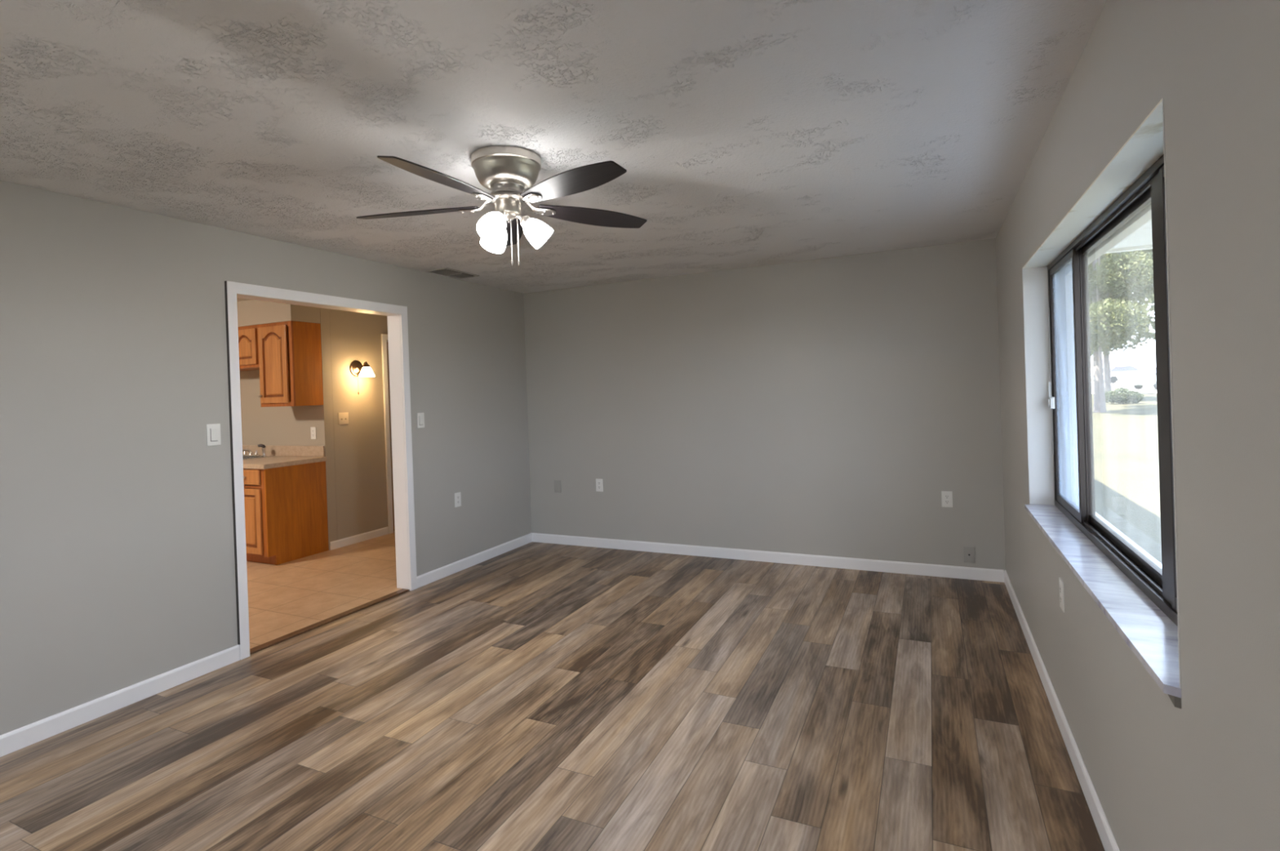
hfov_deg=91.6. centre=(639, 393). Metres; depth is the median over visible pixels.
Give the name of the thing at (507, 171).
ceiling fan
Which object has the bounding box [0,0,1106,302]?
ceiling
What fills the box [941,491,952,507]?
wall outlet
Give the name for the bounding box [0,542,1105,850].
floor
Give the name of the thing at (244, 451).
faucet
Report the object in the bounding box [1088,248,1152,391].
shade tree
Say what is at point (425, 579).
baseboard
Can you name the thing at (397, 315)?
door frame
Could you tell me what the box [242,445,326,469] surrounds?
countertop
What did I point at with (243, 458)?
basin
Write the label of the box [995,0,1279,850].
wall
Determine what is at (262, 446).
sprayer
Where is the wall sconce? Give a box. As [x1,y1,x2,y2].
[350,360,374,395]
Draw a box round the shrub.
[1104,386,1144,404]
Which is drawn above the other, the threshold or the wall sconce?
the wall sconce
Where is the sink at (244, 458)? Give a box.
[242,456,272,460]
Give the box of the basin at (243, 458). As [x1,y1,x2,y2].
[242,457,258,459]
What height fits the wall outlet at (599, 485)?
0.118 m
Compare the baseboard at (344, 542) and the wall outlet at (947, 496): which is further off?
the baseboard at (344, 542)
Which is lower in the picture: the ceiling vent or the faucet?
the faucet
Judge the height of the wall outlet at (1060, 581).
0.118 m
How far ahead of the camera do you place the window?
2.19 m
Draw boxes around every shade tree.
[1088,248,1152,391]
[1088,249,1154,413]
[1105,249,1155,352]
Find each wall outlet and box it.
[310,426,316,439]
[454,492,461,507]
[595,479,603,492]
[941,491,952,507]
[1058,577,1064,613]
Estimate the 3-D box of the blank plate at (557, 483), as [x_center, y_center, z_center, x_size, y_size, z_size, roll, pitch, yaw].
[-0.788,0.889,5.977,0.072,0.118,0.014,-2,0,25]
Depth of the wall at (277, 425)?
6.12 m
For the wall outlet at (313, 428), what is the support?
attached to the wall at (277, 425)
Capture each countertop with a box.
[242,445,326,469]
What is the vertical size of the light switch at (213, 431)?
0.118 m
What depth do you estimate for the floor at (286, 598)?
4.85 m
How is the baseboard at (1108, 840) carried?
attached to the wall at (1203, 775)
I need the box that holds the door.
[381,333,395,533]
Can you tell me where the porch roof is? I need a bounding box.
[1104,218,1152,253]
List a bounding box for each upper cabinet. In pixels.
[238,324,259,371]
[257,320,323,407]
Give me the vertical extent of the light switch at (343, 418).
0.118 m
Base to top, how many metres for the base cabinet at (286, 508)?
0.861 m
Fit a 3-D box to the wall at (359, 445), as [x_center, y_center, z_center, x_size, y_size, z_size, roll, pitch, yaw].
[-2.468,0.274,7.335,0.110,2.440,2.729,-2,0,25]
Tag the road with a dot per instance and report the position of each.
(1146, 388)
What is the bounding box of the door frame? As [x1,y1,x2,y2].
[224,280,417,660]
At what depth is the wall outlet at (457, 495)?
5.17 m
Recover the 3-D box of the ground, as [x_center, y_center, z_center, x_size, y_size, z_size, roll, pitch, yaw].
[52.025,-0.930,25.515,160.000,1.600,200.000,-2,0,25]
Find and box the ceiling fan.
[355,145,647,266]
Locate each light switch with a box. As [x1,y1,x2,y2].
[206,423,221,446]
[337,412,348,425]
[417,413,424,428]
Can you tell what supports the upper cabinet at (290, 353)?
attached to the wall at (277, 425)
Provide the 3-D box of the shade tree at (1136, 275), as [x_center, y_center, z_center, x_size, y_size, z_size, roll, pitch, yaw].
[21.512,-5.265,28.867,5.626,12.443,7.460,-2,0,41]
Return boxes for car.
[1091,365,1139,382]
[1125,367,1156,389]
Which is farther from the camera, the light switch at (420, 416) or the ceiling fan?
the light switch at (420, 416)
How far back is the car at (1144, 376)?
44.44 m
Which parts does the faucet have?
spout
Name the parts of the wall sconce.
plate, lamp shade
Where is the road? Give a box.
[1091,381,1156,394]
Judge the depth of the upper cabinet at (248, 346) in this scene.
5.95 m
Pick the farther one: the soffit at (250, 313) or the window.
the soffit at (250, 313)
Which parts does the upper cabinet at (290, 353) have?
cabinet door, raised panel, frame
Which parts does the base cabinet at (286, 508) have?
raised panel, drawer, cabinet door, frame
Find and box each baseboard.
[0,644,239,757]
[329,526,388,550]
[416,533,532,588]
[532,533,1004,582]
[1004,569,1119,850]
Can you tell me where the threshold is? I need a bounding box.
[249,588,408,654]
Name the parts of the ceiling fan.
fan blade, fan blade, blade arm, blade arm, lamp shade, bulb, lamp shade, light arm, pull chain, fan blade, pull chain, light arm, blade arm, lamp shade, blade arm, fan blade, fan blade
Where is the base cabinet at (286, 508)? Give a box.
[243,461,328,564]
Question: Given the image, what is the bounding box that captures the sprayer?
[257,444,266,457]
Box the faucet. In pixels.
[242,448,260,456]
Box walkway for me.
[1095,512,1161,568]
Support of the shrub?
on the ground
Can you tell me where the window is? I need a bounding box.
[1022,97,1181,709]
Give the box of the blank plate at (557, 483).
[554,480,561,493]
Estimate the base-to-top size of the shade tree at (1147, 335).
23.051 m
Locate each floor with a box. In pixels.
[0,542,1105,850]
[246,530,402,648]
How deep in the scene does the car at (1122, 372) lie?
57.69 m
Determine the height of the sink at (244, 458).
0.036 m
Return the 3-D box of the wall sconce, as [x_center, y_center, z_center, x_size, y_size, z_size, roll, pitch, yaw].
[-2.785,-0.167,6.289,0.220,0.347,0.160,-2,0,25]
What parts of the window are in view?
sash, sill, sash, sash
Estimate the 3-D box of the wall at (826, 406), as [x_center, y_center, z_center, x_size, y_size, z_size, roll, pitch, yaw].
[0.752,0.175,5.312,4.038,2.440,0.120,-2,0,25]
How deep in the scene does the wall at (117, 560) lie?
3.14 m
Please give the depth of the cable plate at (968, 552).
4.50 m
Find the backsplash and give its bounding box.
[242,445,324,457]
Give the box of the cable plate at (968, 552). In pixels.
[963,546,974,563]
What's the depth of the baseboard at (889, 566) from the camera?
5.06 m
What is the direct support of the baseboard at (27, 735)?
attached to the wall at (117, 560)
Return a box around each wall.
[0,180,531,735]
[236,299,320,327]
[240,307,337,550]
[328,309,387,540]
[523,238,1005,570]
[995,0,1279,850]
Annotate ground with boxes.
[1091,379,1161,564]
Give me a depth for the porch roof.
4.02 m
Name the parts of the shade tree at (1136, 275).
crown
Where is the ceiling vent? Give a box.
[425,267,479,279]

